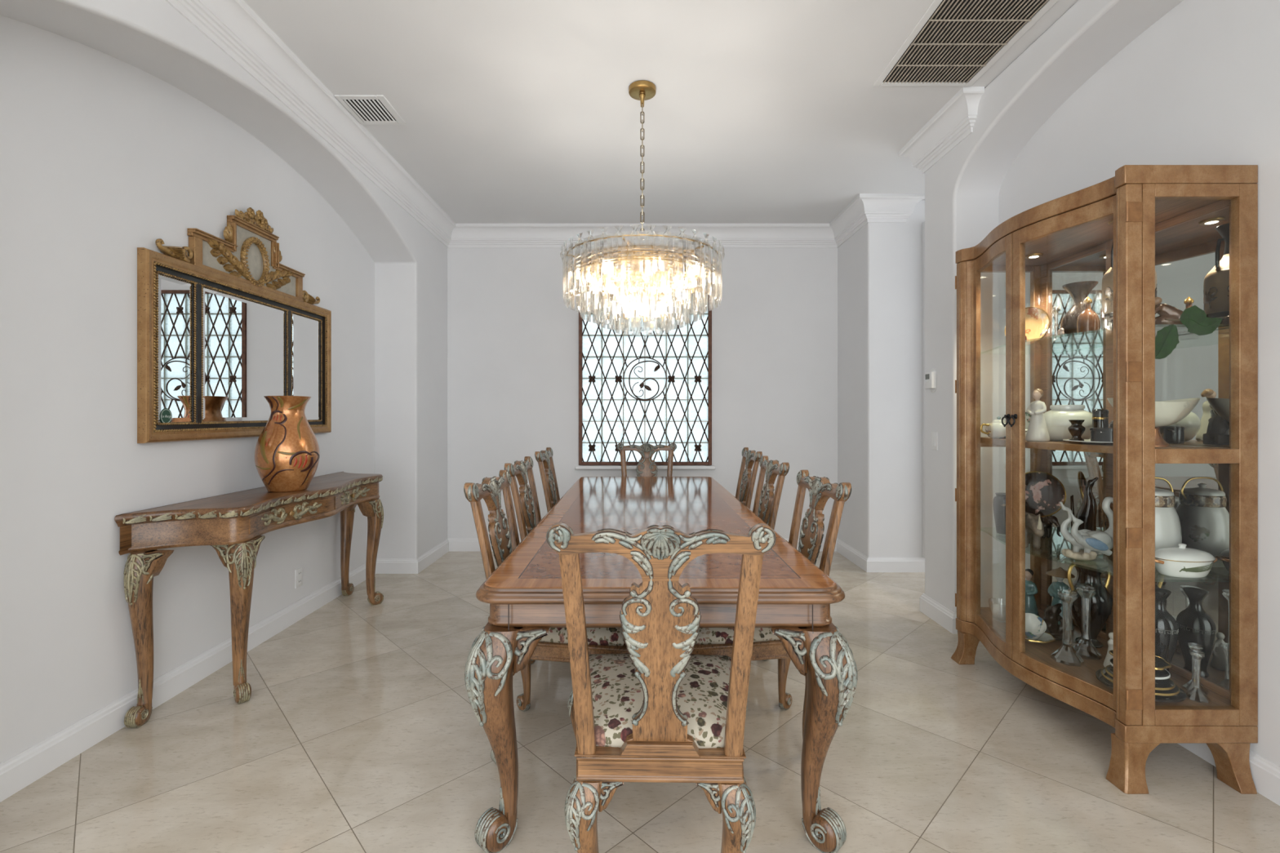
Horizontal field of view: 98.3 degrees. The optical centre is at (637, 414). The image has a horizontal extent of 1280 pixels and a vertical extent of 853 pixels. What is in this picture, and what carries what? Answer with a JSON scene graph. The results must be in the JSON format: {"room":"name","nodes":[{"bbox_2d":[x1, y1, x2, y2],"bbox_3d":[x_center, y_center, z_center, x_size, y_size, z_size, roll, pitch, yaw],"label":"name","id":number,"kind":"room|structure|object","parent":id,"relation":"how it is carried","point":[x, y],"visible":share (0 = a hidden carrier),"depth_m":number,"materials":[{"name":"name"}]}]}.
{"room":"dining room","nodes":[
{"label":"dining room","id":0,"kind":"room"},
{"bbox_2d":[0,0,447,558],"bbox_3d":[-1.958,-0.235,2.075,0.375,3.010,6.550,0,0,0],"label":"wall","id":1,"kind":"structure","parent":0,"point":[153,37],"depth_m":4.27,"materials":[{"name":"white paint"}]},
{"bbox_2d":[0,14,374,764],"bbox_3d":[-2.180,-0.235,2.075,0.150,3.010,6.550,0,0,0],"label":"wall niche","id":2,"kind":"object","parent":1,"relation":"in","point":[103,158],"visible":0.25,"depth_m":2.19,"materials":[{"name":"white paint"}]},
{"bbox_2d":[137,207,331,443],"bbox_3d":[-2.077,-0.498,3.030,0.054,1.239,1.410,0,0,0],"label":"wall mirror","id":3,"kind":"object","parent":2,"relation":"attached to","point":[209,358],"visible":0.91,"depth_m":2.80,"materials":[{"name":"brown wood"}]},
{"bbox_2d":[294,567,302,588],"bbox_3d":[-2.101,1.012,3.434,0.009,0.115,0.070,0,0,0],"label":"wall outlet","id":4,"kind":"object","parent":2,"relation":"attached to","point":[298,572],"visible":1,"depth_m":3.42,"materials":[{"name":"white plastic"}]},
{"bbox_2d":[0,538,448,802],"bbox_3d":[-1.929,1.212,1.975,0.353,0.117,6.350,0,0,0],"label":"baseboard","id":5,"kind":"structure","parent":1,"relation":"attached to","point":[30,765],"depth_m":2.46,"materials":[{"name":"white"}]},
{"bbox_2d":[165,0,455,247],"bbox_3d":[-1.713,-1.646,1.975,0.114,0.188,6.350,0,0,0],"label":"trim","id":6,"kind":"structure","parent":1,"relation":"attached to","point":[233,26],"depth_m":2.85,"materials":[{"name":"white paint"}]},
{"bbox_2d":[0,551,1279,852],"bbox_3d":[1.000,1.300,1.100,6.800,0.060,8.600,0,0,0],"label":"floor","id":7,"kind":"structure","parent":0,"point":[358,730],"depth_m":2.00,"materials":[{"name":"tile"}]},
{"bbox_2d":[114,471,383,728],"bbox_3d":[-1.891,0.840,3.080,0.422,0.872,1.732,0,0,0],"label":"console table","id":8,"kind":"object","parent":7,"relation":"on","point":[233,524],"visible":1,"depth_m":2.43,"materials":[{"name":"brown wood"}]},
{"bbox_2d":[253,395,319,492],"bbox_3d":[-1.868,0.153,2.955,0.296,0.501,0.296,0,0,0],"label":"vase","id":9,"kind":"object","parent":8,"relation":"on","point":[286,457],"visible":1,"depth_m":2.87,"materials":[{"name":"brown ceramic"}]},
{"bbox_2d":[503,456,541,664],"bbox_3d":[-0.353,0.759,3.001,0.630,1.029,0.583,0,0,1],"label":"dining chair","id":10,"kind":"object","parent":7,"relation":"on","point":[526,506],"visible":0.34,"depth_m":2.95,"materials":[{"name":"brown wood"}]},
{"bbox_2d":[463,470,629,763],"bbox_3d":[-0.302,0.759,2.201,0.630,1.029,0.583,0,0,2],"label":"dining chair","id":11,"kind":"object","parent":7,"relation":"on","point":[504,538],"visible":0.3,"depth_m":2.00,"materials":[{"name":"brown wood"}]},
{"bbox_2d":[538,627,624,646],"bbox_3d":[-0.262,0.784,2.200,0.464,0.074,0.490,0,0,2],"label":"seat cushion","id":12,"kind":"object","parent":11,"relation":"on","point":[556,637],"depth_m":1.97,"materials":[{"name":"multicoloured fabric"}]},
{"bbox_2d":[534,447,559,512],"bbox_3d":[-0.368,0.759,3.885,0.630,1.029,0.583,0,0,0],"label":"dining chair","id":13,"kind":"object","parent":7,"relation":"on","point":[544,458],"visible":0.33,"depth_m":3.82,"materials":[{"name":"brown wood"}]},
{"bbox_2d":[617,442,676,476],"bbox_3d":[0.078,0.759,4.497,0.583,1.029,0.630,0,0,0],"label":"dining chair","id":14,"kind":"object","parent":7,"relation":"on","point":[646,467],"visible":0.32,"depth_m":4.75,"materials":[{"name":"brown wood"}]},
{"bbox_2d":[464,476,857,852],"bbox_3d":[0.066,0.886,3.013,1.130,0.779,2.939,0,0,0],"label":"dining table","id":15,"kind":"object","parent":7,"relation":"on","point":[524,594],"visible":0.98,"depth_m":1.62,"materials":[{"name":"brown wood"}]},
{"bbox_2d":[546,522,776,852],"bbox_3d":[0.057,0.759,1.535,0.583,1.029,0.630,0,0,1],"label":"dining chair","id":16,"kind":"object","parent":7,"relation":"on","point":[660,711],"visible":1,"depth_m":1.30,"materials":[{"name":"brown wood"}]},
{"bbox_2d":[588,653,731,748],"bbox_3d":[0.058,0.784,1.575,0.490,0.074,0.464,0,0,1],"label":"seat cushion","id":17,"kind":"object","parent":16,"relation":"on","point":[702,695],"depth_m":1.47,"materials":[{"name":"multicoloured fabric"}]},
{"bbox_2d":[735,447,762,509],"bbox_3d":[0.511,0.759,3.890,0.630,1.029,0.583,0,0,0],"label":"dining chair","id":18,"kind":"object","parent":7,"relation":"on","point":[747,477],"visible":0.29,"depth_m":3.83,"materials":[{"name":"brown wood"}]},
{"bbox_2d":[752,455,789,661],"bbox_3d":[0.459,0.759,3.050,0.630,1.029,0.583,0,0,0],"label":"dining chair","id":19,"kind":"object","parent":7,"relation":"on","point":[766,505],"visible":0.33,"depth_m":2.99,"materials":[{"name":"brown wood"}]},
{"bbox_2d":[691,470,852,740],"bbox_3d":[0.447,0.759,2.211,0.630,1.029,0.583,0,0,-2],"label":"dining chair","id":20,"kind":"object","parent":7,"relation":"on","point":[709,641],"visible":0.4,"depth_m":2.04,"materials":[{"name":"brown wood"}]},
{"bbox_2d":[695,627,779,644],"bbox_3d":[0.407,0.784,2.210,0.464,0.074,0.490,0,0,-2],"label":"seat cushion","id":21,"kind":"object","parent":20,"relation":"on","point":[707,636],"depth_m":1.98,"materials":[{"name":"multicoloured fabric"}]},
{"bbox_2d":[837,200,924,557],"bbox_3d":[3.130,-0.235,4.910,2.540,3.010,0.880,0,0,0],"label":"wall pier","id":22,"kind":"object","parent":7,"relation":"on","point":[880,265],"visible":0.12,"depth_m":4.47,"materials":[{"name":"white paint"}]},
{"bbox_2d":[829,193,924,247],"bbox_3d":[2.008,-1.646,4.753,0.524,0.188,0.794,0,0,0],"label":"trim","id":23,"kind":"structure","parent":22,"relation":"attached to","point":[865,208],"depth_m":4.44,"materials":[{"name":"white paint"}]},
{"bbox_2d":[836,538,924,572],"bbox_3d":[3.121,1.212,4.801,2.558,0.117,0.698,0,0,0],"label":"baseboard","id":24,"kind":"object","parent":22,"relation":"attached to","point":[865,563],"visible":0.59,"depth_m":4.45,"materials":[{"name":"white"}]},
{"bbox_2d":[922,221,924,558],"bbox_3d":[2.316,-0.199,4.452,0.038,2.703,0.035,0,0,0],"label":"trim","id":25,"kind":"structure","parent":22,"relation":"attached to","point":[923,223],"depth_m":4.45,"materials":[{"name":"white paint"}]},
{"bbox_2d":[951,164,1257,794],"bbox_3d":[1.839,0.212,2.370,0.516,2.115,1.039,0,0,0],"label":"china cabinet","id":26,"kind":"object","parent":7,"relation":"on","point":[1196,226],"visible":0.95,"depth_m":2.04,"materials":[{"name":"brown wood"}]},
{"bbox_2d":[980,416,1005,438],"bbox_3d":[1.735,0.062,2.660,0.150,0.106,0.110,0,0,35],"label":"teapot","id":27,"kind":"object","parent":26,"relation":"on","point":[994,429],"visible":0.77,"depth_m":2.63,"materials":[{"name":"ceramic"}]},
{"bbox_2d":[992,493,1005,534],"bbox_3d":[1.775,0.479,2.680,0.093,0.191,0.093,0,0,0],"label":"vase","id":28,"kind":"object","parent":26,"relation":"on","point":[999,500],"visible":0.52,"depth_m":2.66,"materials":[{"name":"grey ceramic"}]},
{"bbox_2d":[1004,306,1050,339],"bbox_3d":[1.898,-0.418,2.689,0.081,0.209,0.198,0,0,-30],"label":"plate","id":29,"kind":"object","parent":26,"relation":"on","point":[1037,322],"visible":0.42,"depth_m":2.66,"materials":[{"name":"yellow ceramic"}]},
{"bbox_2d":[1025,412,1031,428],"bbox_3d":[1.835,0.052,2.600,0.090,0.127,0.090,0,0,0],"label":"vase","id":30,"kind":"object","parent":26,"relation":"on","point":[1028,416],"visible":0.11,"depth_m":2.57,"materials":[{"name":"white ceramic"}]},
{"bbox_2d":[1025,568,1039,617],"bbox_3d":[1.905,0.877,2.700,0.092,0.246,0.092,0,0,-30],"label":"figurine","id":31,"kind":"object","parent":26,"relation":"on","point":[1031,588],"visible":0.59,"depth_m":2.67,"materials":[{"name":"blue ceramic"}]},
{"bbox_2d":[1025,253,1043,258],"bbox_3d":[1.900,-0.760,2.655,0.074,0.008,0.074,0,0,0],"label":"puck light","id":32,"kind":"object","parent":26,"relation":"on","point":[1028,255],"depth_m":2.64,"materials":[{"name":"beige"}]},
{"bbox_2d":[1025,511,1044,549],"bbox_3d":[1.701,0.500,2.408,0.084,0.159,0.269,0,0,18],"label":"figurine","id":33,"kind":"object","parent":26,"relation":"on","point":[1033,524],"visible":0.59,"depth_m":2.36,"materials":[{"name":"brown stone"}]},
{"bbox_2d":[1025,388,1049,441],"bbox_3d":[1.712,0.003,2.370,0.084,0.226,0.084,0,0,-20],"label":"figurine","id":34,"kind":"object","parent":26,"relation":"on","point":[1037,431],"visible":1,"depth_m":2.35,"materials":[{"name":"beige ceramic"}]},
{"bbox_2d":[1025,632,1054,644],"bbox_3d":[1.748,0.986,2.455,0.158,0.025,0.158,0,0,23],"label":"saucer","id":35,"kind":"object","parent":26,"relation":"on","point":[1046,637],"visible":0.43,"depth_m":2.42,"materials":[{"name":"ceramic"}]},
{"bbox_2d":[1025,613,1046,639],"bbox_3d":[1.748,0.946,2.455,0.105,0.082,0.153,0,0,30],"label":"sauce bowl","id":36,"kind":"object","parent":35,"relation":"on","point":[1035,626],"visible":0.84,"depth_m":2.48,"materials":[{"name":"ceramic"}]},
{"bbox_2d":[1025,471,1066,518],"bbox_3d":[1.972,0.427,2.728,0.226,0.295,0.086,0,0,42],"label":"plate","id":37,"kind":"object","parent":26,"relation":"on","point":[1044,492],"visible":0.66,"depth_m":2.71,"materials":[{"name":"black ceramic"}]},
{"bbox_2d":[1040,515,1061,537],"bbox_3d":[1.905,0.523,2.600,0.055,0.109,0.168,0,0,-15],"label":"elephant figurine","id":38,"kind":"object","parent":26,"relation":"on","point":[1047,522],"visible":0.53,"depth_m":2.56,"materials":[{"name":"black ceramic"}]},
{"bbox_2d":[1042,603,1067,640],"bbox_3d":[1.860,0.919,2.470,0.095,0.162,0.086,0,0,-14],"label":"bronze sculpture","id":39,"kind":"object","parent":26,"relation":"on","point":[1051,618],"visible":0.91,"depth_m":2.45,"materials":[{"name":"brown metal"}]},
{"bbox_2d":[1052,306,1060,335],"bbox_3d":[1.830,-0.392,2.420,0.056,0.156,0.056,0,0,0],"label":"candlestick","id":40,"kind":"object","parent":26,"relation":"on","point":[1055,309],"visible":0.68,"depth_m":2.41,"materials":[{"name":"grey metal"}]},
{"bbox_2d":[1045,567,1075,631],"bbox_3d":[1.985,0.858,2.600,0.110,0.283,0.110,0,0,-20],"label":"figurine","id":41,"kind":"object","parent":26,"relation":"on","point":[1057,589],"visible":0.65,"depth_m":2.58,"materials":[{"name":"blue ceramic"}]},
{"bbox_2d":[1057,328,1064,335],"bbox_3d":[1.735,-0.333,2.270,0.026,0.039,0.066,0,0,30],"label":"bird figurine","id":42,"kind":"object","parent":26,"relation":"on","point":[1060,331],"visible":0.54,"depth_m":2.25,"materials":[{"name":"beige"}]},
{"bbox_2d":[1043,404,1092,441],"bbox_3d":[1.862,0.036,2.400,0.203,0.157,0.203,0,0,0],"label":"ginger jar","id":43,"kind":"object","parent":26,"relation":"on","point":[1057,422],"visible":0.82,"depth_m":2.34,"materials":[{"name":"white ceramic"}]},
{"bbox_2d":[1060,280,1100,333],"bbox_3d":[1.965,-0.447,2.460,0.140,0.266,0.140,0,0,0],"label":"vase","id":44,"kind":"object","parent":26,"relation":"on","point":[1079,291],"visible":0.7,"depth_m":2.44,"materials":[{"name":"brown metal"}]},
{"bbox_2d":[1059,502,1111,560],"bbox_3d":[1.775,0.464,2.195,0.160,0.223,0.099,0,0,15],"label":"heron figurine","id":45,"kind":"object","parent":26,"relation":"on","point":[1091,546],"visible":1,"depth_m":2.18,"materials":[{"name":"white ceramic"}]},
{"bbox_2d":[1075,477,1097,530],"bbox_3d":[1.980,0.428,2.449,0.070,0.310,0.094,0,0,-30],"label":"statue","id":46,"kind":"object","parent":26,"relation":"on","point":[1086,513],"visible":0.62,"depth_m":2.42,"materials":[{"name":"black ceramic"}]},
{"bbox_2d":[1076,296,1098,332],"bbox_3d":[1.870,-0.402,2.300,0.071,0.176,0.071,0,0,0],"label":"bottle","id":47,"kind":"object","parent":26,"relation":"on","point":[1088,320],"visible":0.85,"depth_m":2.28,"materials":[{"name":"brown ceramic"}]},
{"bbox_2d":[1062,439,1113,444],"bbox_3d":[1.795,0.108,2.170,0.166,0.013,0.258,0,0,0],"label":"tray","id":48,"kind":"object","parent":26,"relation":"on","point":[1086,441],"visible":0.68,"depth_m":2.13,"materials":[{"name":"white ceramic"}]},
{"bbox_2d":[1067,419,1085,440],"bbox_3d":[1.748,0.065,2.205,0.054,0.087,0.054,0,0,0],"label":"vase","id":49,"kind":"object","parent":48,"relation":"on","point":[1076,429],"visible":0.94,"depth_m":2.19,"materials":[{"name":"black ceramic"}]},
{"bbox_2d":[1091,408,1108,427],"bbox_3d":[1.842,0.045,2.205,0.054,0.136,0.054,0,0,0],"label":"jar","id":50,"kind":"object","parent":48,"relation":"on","point":[1100,416],"visible":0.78,"depth_m":2.19,"materials":[{"name":"black ceramic"}]},
{"bbox_2d":[1089,427,1113,442],"bbox_3d":[1.788,0.080,2.118,0.071,0.058,0.115,0,0,0],"label":"box","id":51,"kind":"object","parent":48,"relation":"on","point":[1097,434],"visible":0.62,"depth_m":2.10,"materials":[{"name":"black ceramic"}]},
{"bbox_2d":[1066,558,1112,648],"bbox_3d":[1.965,0.819,2.410,0.158,0.360,0.158,0,0,38],"label":"vase","id":52,"kind":"object","parent":26,"relation":"on","point":[1089,602],"visible":0.97,"depth_m":2.37,"materials":[{"name":"black ceramic"}]},
{"bbox_2d":[1077,496,1113,555],"bbox_3d":[1.887,0.457,2.275,0.212,0.237,0.095,0,0,-8],"label":"swan figurine","id":53,"kind":"object","parent":26,"relation":"on","point":[1106,536],"visible":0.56,"depth_m":2.27,"materials":[{"name":"white ceramic"}]},
{"bbox_2d":[980,437,1231,453],"bbox_3d":[1.848,0.128,2.370,0.432,0.026,0.888,0,0,0],"label":"wooden shelf","id":54,"kind":"object","parent":26,"relation":"attached to","point":[1051,445],"depth_m":2.12,"materials":[{"name":"brown wood"}]},
{"bbox_2d":[980,324,1231,354],"bbox_3d":[1.848,-0.309,2.370,0.432,0.009,0.888,0,0,0],"label":"glass shelf","id":55,"kind":"object","parent":26,"relation":"attached to","point":[1083,342],"depth_m":2.32,"materials":[{"name":"clear glass"}]},
{"bbox_2d":[1103,632,1113,667],"bbox_3d":[1.868,0.928,2.178,0.055,0.141,0.055,0,0,37],"label":"figurine","id":56,"kind":"object","parent":26,"relation":"on","point":[1110,642],"visible":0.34,"depth_m":2.17,"materials":[{"name":"beige ceramic"}]},
{"bbox_2d":[1107,219,1113,225],"bbox_3d":[1.900,-0.760,2.180,0.074,0.008,0.074,0,0,0],"label":"puck light","id":57,"kind":"object","parent":26,"relation":"on","point":[1110,222],"depth_m":2.19,"materials":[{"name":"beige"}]},
{"bbox_2d":[1108,420,1113,427],"bbox_3d":[2.020,0.028,2.300,0.097,0.175,0.097,0,0,45],"label":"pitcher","id":58,"kind":"object","parent":26,"relation":"on","point":[1111,424],"visible":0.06,"depth_m":2.31,"materials":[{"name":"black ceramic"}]},
{"bbox_2d":[1101,226,1157,328],"bbox_3d":[1.880,-0.520,2.120,0.159,0.412,0.159,0,0,0],"label":"amphora","id":59,"kind":"object","parent":26,"relation":"on","point":[1107,297],"visible":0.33,"depth_m":2.12,"materials":[{"name":"beige ceramic"}]},
{"bbox_2d":[1095,669,1186,702],"bbox_3d":[1.828,0.989,2.018,0.245,0.019,0.245,0,0,0],"label":"platter","id":60,"kind":"object","parent":26,"relation":"on","point":[1181,696],"visible":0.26,"depth_m":1.94,"materials":[{"name":"black ceramic"}]},
{"bbox_2d":[1101,667,1180,696],"bbox_3d":[1.828,0.975,2.018,0.213,0.019,0.213,0,0,0],"label":"dinner plate","id":61,"kind":"object","parent":60,"relation":"on","point":[1175,691],"visible":0.25,"depth_m":1.95,"materials":[{"name":"black ceramic"}]},
{"bbox_2d":[1105,664,1175,690],"bbox_3d":[1.828,0.961,2.018,0.189,0.018,0.189,0,0,0],"label":"dinner plate","id":62,"kind":"object","parent":61,"relation":"on","point":[1166,684],"visible":0.28,"depth_m":1.97,"materials":[{"name":"brown ceramic"}]},
{"bbox_2d":[1109,657,1170,681],"bbox_3d":[1.828,0.938,2.018,0.165,0.035,0.165,0,0,0],"label":"soup bowl","id":63,"kind":"object","parent":62,"relation":"on","point":[1162,675],"visible":0.23,"depth_m":1.99,"materials":[{"name":"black ceramic"}]},
{"bbox_2d":[1108,649,1171,671],"bbox_3d":[1.828,0.903,2.018,0.159,0.033,0.159,0,0,23],"label":"dish","id":64,"kind":"object","parent":63,"relation":"on","point":[1161,664],"visible":0.28,"depth_m":1.99,"materials":[{"name":"black ceramic"}]},
{"bbox_2d":[1106,398,1200,446],"bbox_3d":[1.895,0.027,2.035,0.321,0.176,0.147,0,0,0],"label":"bowl","id":65,"kind":"object","parent":26,"relation":"on","point":[1169,412],"visible":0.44,"depth_m":1.98,"materials":[{"name":"white ceramic"}]},
{"bbox_2d":[1155,587,1178,675],"bbox_3d":[2.008,0.838,2.135,0.112,0.322,0.112,0,0,0],"label":"vase","id":66,"kind":"object","parent":26,"relation":"on","point":[1166,630],"visible":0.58,"depth_m":2.10,"materials":[{"name":"black ceramic"}]},
{"bbox_2d":[1155,476,1182,550],"bbox_3d":[1.983,0.407,2.135,0.167,0.334,0.167,0,0,0],"label":"jar","id":67,"kind":"object","parent":26,"relation":"on","point":[1168,533],"visible":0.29,"depth_m":2.07,"materials":[{"name":"white ceramic"}]},
{"bbox_2d":[1155,297,1183,324],"bbox_3d":[1.961,-0.378,2.026,0.155,0.132,0.065,0,0,34],"label":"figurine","id":68,"kind":"object","parent":26,"relation":"on","point":[1164,310],"visible":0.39,"depth_m":2.02,"materials":[{"name":"brown metal"}]},
{"bbox_2d":[1155,543,1217,577],"bbox_3d":[1.950,0.518,1.982,0.248,0.112,0.126,0,0,-4],"label":"covered dish","id":69,"kind":"object","parent":26,"relation":"on","point":[1180,562],"visible":0.89,"depth_m":1.94,"materials":[{"name":"white ceramic"}]},
{"bbox_2d":[1155,305,1222,359],"bbox_3d":[1.896,-0.284,1.913,0.236,0.187,0.013,0,0,0],"label":"leaf sprig","id":70,"kind":"object","parent":26,"relation":"on","point":[1194,318],"visible":0.9,"depth_m":1.91,"materials":[{"name":"green plant"}]},
{"bbox_2d":[447,248,837,538],"bbox_3d":[-0.122,-0.235,5.250,3.965,3.010,0.200,0,0,0],"label":"wall","id":71,"kind":"structure","parent":0,"point":[513,338],"depth_m":5.15,"materials":[{"name":"white paint"}]},
{"bbox_2d":[447,223,837,248],"bbox_3d":[0.045,-1.646,5.093,3.630,0.188,0.114,0,0,0],"label":"trim","id":72,"kind":"structure","parent":71,"relation":"attached to","point":[463,235],"depth_m":5.09,"materials":[{"name":"white paint"}]},
{"bbox_2d":[448,538,837,551],"bbox_3d":[0.045,1.212,5.141,3.630,0.117,0.018,0,0,0],"label":"baseboard","id":73,"kind":"structure","parent":71,"relation":"attached to","point":[455,544],"depth_m":5.13,"materials":[{"name":"white"}]},
{"bbox_2d":[578,294,711,465],"bbox_3d":[0.069,-0.342,5.184,1.234,1.630,0.112,0,0,0],"label":"window","id":74,"kind":"structure","parent":71,"relation":"in","point":[604,356],"depth_m":5.21,"materials":[{"name":"clear glass"}]},
{"bbox_2d":[582,312,708,462],"bbox_3d":[0.069,-0.343,5.142,1.184,1.573,0.030,0,0,0],"label":"window grille","id":75,"kind":"object","parent":74,"relation":"attached to","point":[592,379],"visible":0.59,"depth_m":5.14,"materials":[{"name":"brown metal"}]},
{"bbox_2d":[574,465,715,469],"bbox_3d":[0.069,0.489,5.125,1.294,0.032,0.070,0,0,0],"label":"window sill","id":76,"kind":"structure","parent":71,"relation":"attached to","point":[576,467],"depth_m":5.09,"materials":[{"name":"white paint"}]},
{"bbox_2d":[243,0,1078,223],"bbox_3d":[1.000,-1.780,2.100,6.800,0.080,6.600,0,0,0],"label":"ceiling","id":77,"kind":"structure","parent":0,"point":[513,111],"depth_m":3.04,"materials":[{"name":"paint"}]},
{"bbox_2d":[334,94,406,124],"bbox_3d":[-1.518,-1.734,3.159,0.269,0.011,0.297,0,0,0],"label":"ceiling vent","id":78,"kind":"object","parent":77,"relation":"in","point":[366,108],"visible":1,"depth_m":3.14,"materials":[{"name":"white plastic"}]},
{"bbox_2d":[560,80,724,335],"bbox_3d":[0.024,-1.091,2.950,0.866,1.298,0.866,0,0,0],"label":"chandelier","id":79,"kind":"object","parent":77,"relation":"hanging from","point":[634,281],"visible":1,"depth_m":2.65,"materials":[{"name":"clear glass"}]},
{"bbox_2d":[873,0,1057,85],"bbox_3d":[1.501,-1.734,2.235,0.518,0.012,1.370,0,0,0],"label":"ceiling vent","id":80,"kind":"object","parent":77,"relation":"in","point":[954,42],"visible":1,"depth_m":2.56,"materials":[{"name":"white plastic"}]},
{"bbox_2d":[924,0,1182,613],"bbox_3d":[1.990,-0.235,1.180,0.300,3.010,4.760,0,0,0],"label":"wall","id":81,"kind":"structure","parent":0,"point":[962,188],"depth_m":3.22,"materials":[{"name":"white paint"}]},
{"bbox_2d":[924,368,936,392],"bbox_3d":[1.823,-0.213,3.446,0.036,0.152,0.082,0,0,0],"label":"thermostat","id":82,"kind":"object","parent":81,"relation":"attached to","point":[930,377],"visible":1,"depth_m":3.42,"materials":[{"name":"white plastic"}]},
{"bbox_2d":[931,431,937,450],"bbox_3d":[1.834,0.163,3.430,0.012,0.115,0.070,0,0,0],"label":"light switch","id":83,"kind":"object","parent":81,"relation":"attached to","point":[934,434],"visible":1,"depth_m":3.41,"materials":[{"name":"white plastic"}]},
{"bbox_2d":[897,86,984,173],"bbox_3d":[1.863,-1.646,3.305,0.274,0.188,0.738,0,0,0],"label":"trim","id":84,"kind":"structure","parent":81,"relation":"attached to","point":[955,121],"depth_m":3.21,"materials":[{"name":"white paint"}]},
{"bbox_2d":[920,593,1279,805],"bbox_3d":[3.111,1.212,1.189,2.578,0.117,4.778,0,0,0],"label":"baseboard","id":85,"kind":"structure","parent":81,"relation":"attached to","point":[1265,775],"depth_m":2.00,"materials":[{"name":"white"}]},
{"bbox_2d":[999,0,1279,766],"bbox_3d":[2.160,-0.235,1.180,0.120,3.010,4.760,0,0,0],"label":"wall","id":86,"kind":"structure","parent":0,"point":[1200,85],"depth_m":2.07,"materials":[{"name":"white paint"}]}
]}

